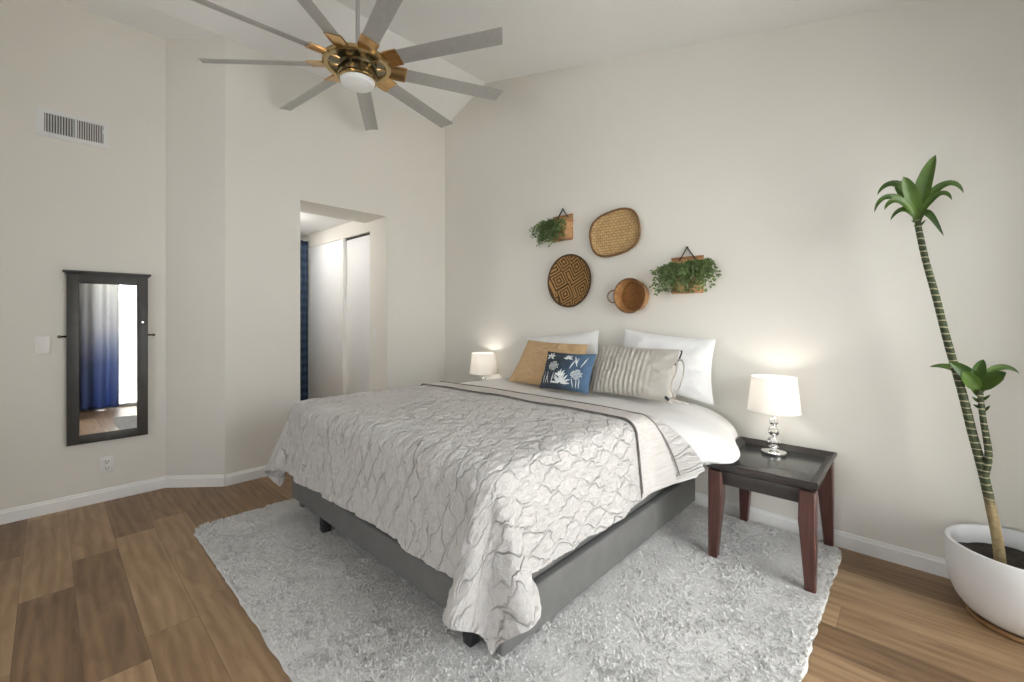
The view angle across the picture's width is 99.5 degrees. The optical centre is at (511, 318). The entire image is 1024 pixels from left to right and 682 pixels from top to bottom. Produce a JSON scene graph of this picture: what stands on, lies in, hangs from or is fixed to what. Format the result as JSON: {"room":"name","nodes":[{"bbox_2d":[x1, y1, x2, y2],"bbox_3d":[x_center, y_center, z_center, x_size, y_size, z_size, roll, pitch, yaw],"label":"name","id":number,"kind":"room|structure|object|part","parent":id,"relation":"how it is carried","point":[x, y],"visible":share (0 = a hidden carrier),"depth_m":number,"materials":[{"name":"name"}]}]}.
{"room":"bedroom","nodes":[
{"label":"bedroom","id":0,"kind":"room"},
{"bbox_2d":[0,0,164,509],"bbox_3d":[-4.021,-0.715,2.285,0.120,4.150,3.444,0,0,43],"label":"wall","id":1,"kind":"structure","parent":0,"point":[65,205],"depth_m":3.09,"materials":[{"name":"paint"}]},
{"bbox_2d":[35,336,49,353],"bbox_3d":[-3.257,0.181,3.006,0.010,0.118,0.074,0,0,43],"label":"light switch","id":2,"kind":"object","parent":1,"relation":"attached to","point":[42,344],"visible":1,"depth_m":3.00,"materials":[{"name":"white plastic"}]},
{"bbox_2d":[35,106,108,148],"bbox_3d":[-3.151,-1.371,3.114,0.016,0.194,0.373,0,0,43],"label":"air vent","id":3,"kind":"object","parent":1,"relation":"in","point":[48,122],"visible":1,"depth_m":3.10,"materials":[{"name":"white metal"}]},
{"bbox_2d":[0,476,164,524],"bbox_3d":[-3.972,1.313,2.239,0.014,0.093,3.444,0,0,43],"label":"baseboard","id":4,"kind":"structure","parent":1,"relation":"attached to","point":[37,509],"depth_m":3.13,"materials":[{"name":"paint"}]},
{"bbox_2d":[57,270,154,445],"bbox_3d":[-3.006,0.278,3.234,0.069,1.249,0.538,0,0,43],"label":"wall mirror","id":5,"kind":"object","parent":1,"relation":"attached to","point":[107,336],"visible":1,"depth_m":3.22,"materials":[{"name":"black wood"}]},
{"bbox_2d":[79,283,136,434],"bbox_3d":[-3.007,0.289,3.233,0.018,1.103,0.322,0,0,43],"label":"mirror glass","id":6,"kind":"object","parent":5,"relation":"attached to","point":[107,311],"depth_m":3.23,"materials":[{"name":"blue mirror"}]},
{"bbox_2d":[100,455,113,473],"bbox_3d":[-3.034,1.093,3.246,0.008,0.125,0.080,0,0,43],"label":"power outlet","id":7,"kind":"object","parent":1,"relation":"attached to","point":[106,463],"visible":1,"depth_m":3.24,"materials":[{"name":"white plastic"}]},
{"bbox_2d":[104,459,109,464],"bbox_3d":[-3.032,1.069,3.244,0.003,0.038,0.036,0,0,43],"label":"socket","id":8,"kind":"object","parent":7,"relation":"attached to","point":[106,461],"depth_m":3.24,"materials":[{"name":"white plastic"}]},
{"bbox_2d":[104,465,109,470],"bbox_3d":[-3.032,1.117,3.244,0.003,0.038,0.036,0,0,43],"label":"socket","id":9,"kind":"object","parent":7,"relation":"attached to","point":[106,467],"depth_m":3.24,"materials":[{"name":"white plastic"}]},
{"bbox_2d":[165,37,224,475],"bbox_3d":[-2.616,-0.715,3.595,0.545,4.150,0.165,0,0,-4],"label":"wall","id":10,"kind":"structure","parent":0,"point":[194,89],"depth_m":3.52,"materials":[{"name":"paint"}]},
{"bbox_2d":[165,474,224,487],"bbox_3d":[-2.569,1.313,3.509,0.463,0.093,0.014,0,0,-4],"label":"baseboard","id":11,"kind":"structure","parent":10,"relation":"attached to","point":[179,481],"depth_m":3.50,"materials":[{"name":"paint"}]},
{"bbox_2d":[300,212,350,237],"bbox_3d":[-2.567,-1.210,5.351,2.540,0.100,2.008,0,0,43],"label":"ceiling","id":12,"kind":"structure","parent":0,"point":[310,224],"depth_m":5.26,"materials":[{"name":"paint"}]},
{"bbox_2d":[225,38,444,473],"bbox_3d":[-1.703,-0.715,4.547,0.460,4.150,2.353,0,0,43],"label":"wall","id":13,"kind":"structure","parent":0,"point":[318,156],"depth_m":3.92,"materials":[{"name":"paint"}]},
{"bbox_2d":[225,465,267,485],"bbox_3d":[-2.132,1.313,3.741,0.014,0.093,0.589,0,0,43],"label":"baseboard","id":14,"kind":"structure","parent":13,"relation":"attached to","point":[258,472],"depth_m":3.63,"materials":[{"name":"paint"}]},
{"bbox_2d":[300,219,379,390],"bbox_3d":[-2.289,0.060,5.575,2.440,2.600,0.100,0,0,43],"label":"wall","id":15,"kind":"structure","parent":0,"point":[350,229],"depth_m":4.82,"materials":[{"name":"paint"}]},
{"bbox_2d":[300,239,309,400],"bbox_3d":[-3.116,0.124,5.602,0.059,2.411,0.965,0,0,43],"label":"curtain","id":16,"kind":"object","parent":15,"relation":"hanging from","point":[303,243],"visible":0.12,"depth_m":5.90,"materials":[{"name":"blue fabric"}]},
{"bbox_2d":[308,239,345,398],"bbox_3d":[-2.439,0.183,5.667,1.055,2.333,0.038,0,0,43],"label":"door","id":17,"kind":"structure","parent":15,"relation":"in","point":[326,262],"depth_m":5.62,"materials":[{"name":"paint"}]},
{"bbox_2d":[346,235,369,393],"bbox_3d":[-1.804,0.192,5.132,0.674,2.313,0.025,0,0,43],"label":"door","id":18,"kind":"structure","parent":15,"relation":"in","point":[357,249],"depth_m":5.13,"materials":[{"name":"white wood"}]},
{"bbox_2d":[346,233,369,240],"bbox_3d":[-2.168,-0.978,5.486,1.698,0.013,0.064,0,0,43],"label":"trim","id":19,"kind":"structure","parent":15,"relation":"attached to","point":[366,233],"depth_m":5.12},
{"bbox_2d":[61,0,926,120],"bbox_3d":[-1.100,-2.065,1.340,5.677,1.222,6.254,0,0,43],"label":"ceiling","id":20,"kind":"structure","parent":0,"point":[539,36],"depth_m":3.37,"materials":[{"name":"paint"}]},
{"bbox_2d":[192,0,503,129],"bbox_3d":[-1.125,-2.050,3.099,2.163,0.811,2.176,0,0,43],"label":"ceiling fan","id":21,"kind":"object","parent":20,"relation":"hanging from","point":[358,66],"visible":1,"depth_m":3.00,"materials":[{"name":"grey wood"}]},
{"bbox_3d":[-1.616,-1.811,2.613,0.805,0.037,0.114,0,0,-43],"label":"blade","id":22,"kind":"part","parent":21,"relation":"part of","materials":[{"name":"grey wood"}]},
{"bbox_3d":[-1.802,-1.811,3.056,0.805,0.037,0.114,0,0,-3],"label":"blade","id":23,"kind":"part","parent":21,"relation":"part of","materials":[{"name":"silver metal"}]},
{"bbox_3d":[-1.661,-1.811,3.515,0.805,0.037,0.114,0,0,37],"label":"blade","id":24,"kind":"part","parent":21,"relation":"part of","materials":[{"name":"grey wood"}]},
{"bbox_3d":[-1.189,-1.811,2.393,0.114,0.037,0.805,0,0,7],"label":"blade","id":25,"kind":"part","parent":21,"relation":"part of","materials":[{"name":"silver metal"}]},
{"bbox_3d":[-1.101,-1.816,3.090,0.380,0.012,0.380,0,0,43],"label":"motor plate","id":26,"kind":"part","parent":21,"relation":"part of","materials":[{"name":"gold metal"}]},
{"bbox_3d":[-1.257,-1.811,3.775,0.114,0.037,0.805,0,0,-13],"label":"blade","id":27,"kind":"part","parent":21,"relation":"part of","materials":[{"name":"grey wood"}]},
{"bbox_3d":[-0.720,-1.811,2.500,0.114,0.037,0.805,0,0,-33],"label":"blade","id":28,"kind":"part","parent":21,"relation":"part of","materials":[{"name":"grey wood"}]},
{"bbox_3d":[-0.780,-1.811,3.715,0.114,0.037,0.805,0,0,27],"label":"blade","id":29,"kind":"part","parent":21,"relation":"part of","materials":[{"name":"grey wood"}]},
{"bbox_3d":[-0.430,-1.811,2.883,0.805,0.037,0.114,0,0,17],"label":"blade","id":30,"kind":"part","parent":21,"relation":"part of","materials":[{"name":"grey wood"}]},
{"bbox_3d":[-0.453,-1.811,3.363,0.805,0.037,0.114,0,0,-23],"label":"blade","id":31,"kind":"part","parent":21,"relation":"part of","materials":[{"name":"grey wood"}]},
{"bbox_2d":[0,472,1023,681],"bbox_3d":[-1.926,1.420,2.099,7.920,0.120,6.234,0,0,43],"label":"floor","id":32,"kind":"structure","parent":0,"point":[124,589],"depth_m":2.01,"materials":[{"name":"brown wood"}]},
{"bbox_2d":[194,498,841,681],"bbox_3d":[-0.057,1.343,2.660,3.105,0.033,2.583,0,0,43],"label":"rug","id":33,"kind":"object","parent":32,"relation":"on","point":[324,606],"visible":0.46,"depth_m":1.97,"materials":[{"name":"carpet"}]},
{"bbox_2d":[292,476,694,656],"bbox_3d":[-0.100,1.123,3.070,2.000,0.425,2.052,0,0,43],"label":"frame","id":34,"kind":"object","parent":33,"relation":"on","point":[564,579],"visible":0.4,"depth_m":2.20,"materials":[{"name":"fabric"}]},
{"bbox_3d":[-1.174,1.272,2.727,0.060,0.125,0.060,0,0,43],"label":"leg","id":35,"kind":"part","parent":34,"relation":"part of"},
{"bbox_3d":[-0.783,1.160,2.339,2.000,0.150,0.050,0,0,43],"label":"foot rail","id":36,"kind":"part","parent":34,"relation":"part of","materials":[{"name":"fabric"}]},
{"bbox_3d":[-0.169,1.272,1.788,0.060,0.125,0.060,0,0,43],"label":"leg","id":37,"kind":"part","parent":34,"relation":"part of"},
{"bbox_3d":[0.407,1.220,2.181,0.045,0.190,1.343,0,0,43],"label":"rail","id":38,"kind":"part","parent":34,"relation":"part of","materials":[{"name":"fabric"}]},
{"bbox_2d":[460,378,739,483],"bbox_3d":[-0.025,0.817,2.875,2.571,0.491,2.219,0,0,43],"label":"mattress","id":39,"kind":"object","parent":34,"relation":"on","point":[710,435],"visible":0.2,"depth_m":2.81,"materials":[{"name":"white fabric"}]},
{"bbox_2d":[265,381,704,654],"bbox_3d":[-0.374,0.849,2.692,2.524,0.616,1.651,0,0,43],"label":"quilt","id":40,"kind":"object","parent":39,"relation":"on","point":[488,487],"visible":1,"depth_m":2.04,"materials":[{"name":"white fabric"}]},
{"bbox_2d":[508,340,587,393],"bbox_3d":[0.313,0.389,3.710,0.206,0.388,0.860,0,0,-43],"label":"pillow","id":41,"kind":"object","parent":39,"relation":"on","point":[530,368],"visible":0.54,"depth_m":3.74,"materials":[{"name":"beige fabric"}]},
{"bbox_2d":[527,330,598,378],"bbox_3d":[0.437,0.362,3.852,0.839,0.536,0.176,0,0,39],"label":"pillow","id":42,"kind":"object","parent":39,"relation":"on","point":[590,338],"visible":0.22,"depth_m":3.69,"materials":[{"name":"white fabric"}]},
{"bbox_2d":[539,351,596,393],"bbox_3d":[0.425,0.413,3.392,0.462,0.290,0.152,0,0,40],"label":"cushion","id":43,"kind":"object","parent":39,"relation":"on","point":[563,371],"visible":1,"depth_m":3.34,"materials":[{"name":"blue fabric"}]},
{"bbox_2d":[543,353,588,387],"bbox_3d":[0.401,0.393,3.382,0.388,0.270,0.047,0,-23,41],"label":"print","id":44,"kind":"object","parent":43,"relation":"attached to","point":[562,370],"depth_m":3.35},
{"bbox_2d":[588,344,690,405],"bbox_3d":[0.913,0.384,3.107,0.216,0.370,0.823,0,0,-44],"label":"pillow","id":45,"kind":"object","parent":39,"relation":"on","point":[643,373],"visible":1,"depth_m":3.06,"materials":[{"name":"beige fabric"}]},
{"bbox_2d":[623,329,715,404],"bbox_3d":[1.103,0.333,3.228,0.779,0.514,0.168,0,0,42],"label":"pillow","id":46,"kind":"object","parent":39,"relation":"on","point":[697,354],"visible":0.46,"depth_m":3.04,"materials":[{"name":"white fabric"}]},
{"bbox_3d":[1.092,1.220,2.917,0.044,0.190,0.648,0,0,43],"label":"rail","id":47,"kind":"part","parent":34,"relation":"part of","materials":[{"name":"fabric"}]},
{"bbox_2d":[707,436,836,593],"bbox_3d":[1.510,1.065,2.510,0.530,0.543,0.670,0,0,43],"label":"table","id":48,"kind":"object","parent":33,"relation":"on","point":[805,475],"visible":0.96,"depth_m":2.41,"materials":[{"name":"brown wood"}]},
{"bbox_3d":[1.158,1.092,2.449,0.074,0.488,0.074,0,0,43],"label":"leg","id":49,"kind":"part","parent":48,"relation":"part of","materials":[{"name":"brown wood"}]},
{"bbox_3d":[1.548,1.092,2.865,0.074,0.488,0.074,0,0,43],"label":"leg","id":50,"kind":"part","parent":48,"relation":"part of","materials":[{"name":"brown wood"}]},
{"bbox_2d":[707,436,836,491],"bbox_3d":[1.510,0.821,2.510,0.530,0.055,0.670,0,0,43],"label":"table top","id":51,"kind":"object","parent":48,"relation":"on","point":[803,469],"depth_m":2.42,"materials":[{"name":"brown wood"}]},
{"bbox_2d":[747,374,801,456],"bbox_3d":[1.602,0.588,2.651,0.292,0.468,0.292,0,0,43],"label":"table lamp","id":52,"kind":"object","parent":48,"relation":"on","point":[769,394],"visible":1,"depth_m":2.56,"materials":[{"name":"white fabric"}]},
{"bbox_3d":[1.602,0.459,2.651,0.286,0.210,0.286,0,0,43],"label":"lamp shade","id":53,"kind":"part","parent":52,"relation":"part of","materials":[{"name":"white fabric"}]},
{"bbox_3d":[1.472,1.092,2.155,0.074,0.488,0.074,0,0,43],"label":"leg","id":54,"kind":"part","parent":48,"relation":"part of","materials":[{"name":"brown wood"}]},
{"bbox_3d":[1.862,1.092,2.572,0.074,0.488,0.074,0,0,43],"label":"leg","id":55,"kind":"part","parent":48,"relation":"part of","materials":[{"name":"brown wood"}]},
{"bbox_3d":[-0.553,1.065,4.440,0.530,0.543,0.670,0,0,43],"label":"table","id":56,"kind":"object","parent":33,"relation":"on","visible":0},
{"bbox_2d":[469,352,496,379],"bbox_3d":[-0.297,0.588,4.495,0.292,0.468,0.292,0,0,43],"label":"table lamp","id":57,"kind":"object","parent":56,"relation":"on","point":[482,363],"visible":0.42,"depth_m":4.38,"materials":[{"name":"white fabric"}]},
{"bbox_2d":[965,603,1023,643],"bbox_3d":[2.267,1.347,1.919,0.360,0.023,0.360,0,0,43],"label":"saucer","id":58,"kind":"object","parent":32,"relation":"on","point":[974,614],"visible":0.3,"depth_m":1.88,"materials":[{"name":"brown wood"}]},
{"bbox_2d":[874,155,1023,637],"bbox_3d":[2.175,0.276,2.005,0.754,2.136,0.501,0,0,43],"label":"dracaena","id":59,"kind":"object","parent":58,"relation":"on","point":[985,563],"visible":1,"depth_m":2.00,"materials":[{"name":"plant"}]},
{"bbox_2d":[944,524,1023,637],"bbox_3d":[2.267,1.183,1.919,0.501,0.322,0.501,0,0,43],"label":"pot","id":60,"kind":"object","parent":58,"relation":"on","point":[987,573],"depth_m":1.91,"materials":[{"name":"white ceramic"}]},
{"bbox_2d":[445,0,1023,558],"bbox_3d":[1.155,-0.715,3.430,5.240,4.150,0.120,0,0,43],"label":"wall","id":61,"kind":"structure","parent":0,"point":[767,155],"depth_m":2.68,"materials":[{"name":"paint"}]},
{"bbox_2d":[529,208,573,246],"bbox_3d":[0.333,-0.834,3.973,0.430,0.366,0.211,0,0,43],"label":"planter","id":62,"kind":"object","parent":61,"relation":"attached to","point":[561,227],"visible":1,"depth_m":3.91,"materials":[{"name":"green plant"}]},
{"bbox_2d":[547,254,590,306],"bbox_3d":[0.520,-0.344,3.907,0.480,0.480,0.047,0,0,43],"label":"wall basket","id":63,"kind":"object","parent":61,"relation":"attached to","point":[569,276],"visible":1,"depth_m":3.92,"materials":[{"name":"brown wicker"}]},
{"bbox_2d":[589,207,640,257],"bbox_3d":[0.853,-0.712,3.593,0.478,0.394,0.050,0,0,43],"label":"wall basket","id":64,"kind":"object","parent":61,"relation":"attached to","point":[617,231],"visible":1,"depth_m":3.60,"materials":[{"name":"wicker"}]},
{"bbox_2d":[607,278,648,312],"bbox_3d":[0.930,-0.185,3.481,0.353,0.281,0.108,0,0,43],"label":"wall basket","id":65,"kind":"object","parent":61,"relation":"attached to","point":[630,295],"visible":1,"depth_m":3.49,"materials":[{"name":"wicker"}]},
{"bbox_2d":[649,246,720,295],"bbox_3d":[1.235,-0.349,3.106,0.515,0.375,0.242,0,0,43],"label":"planter","id":66,"kind":"object","parent":61,"relation":"attached to","point":[687,274],"visible":1,"depth_m":3.09,"materials":[{"name":"green plant"}]},
{"bbox_2d":[692,492,949,578],"bbox_3d":[1.065,1.313,3.422,5.120,0.093,0.014,0,0,43],"label":"baseboard","id":67,"kind":"structure","parent":61,"relation":"attached to","point":[917,560],"depth_m":2.52,"materials":[{"name":"paint"}]}
]}

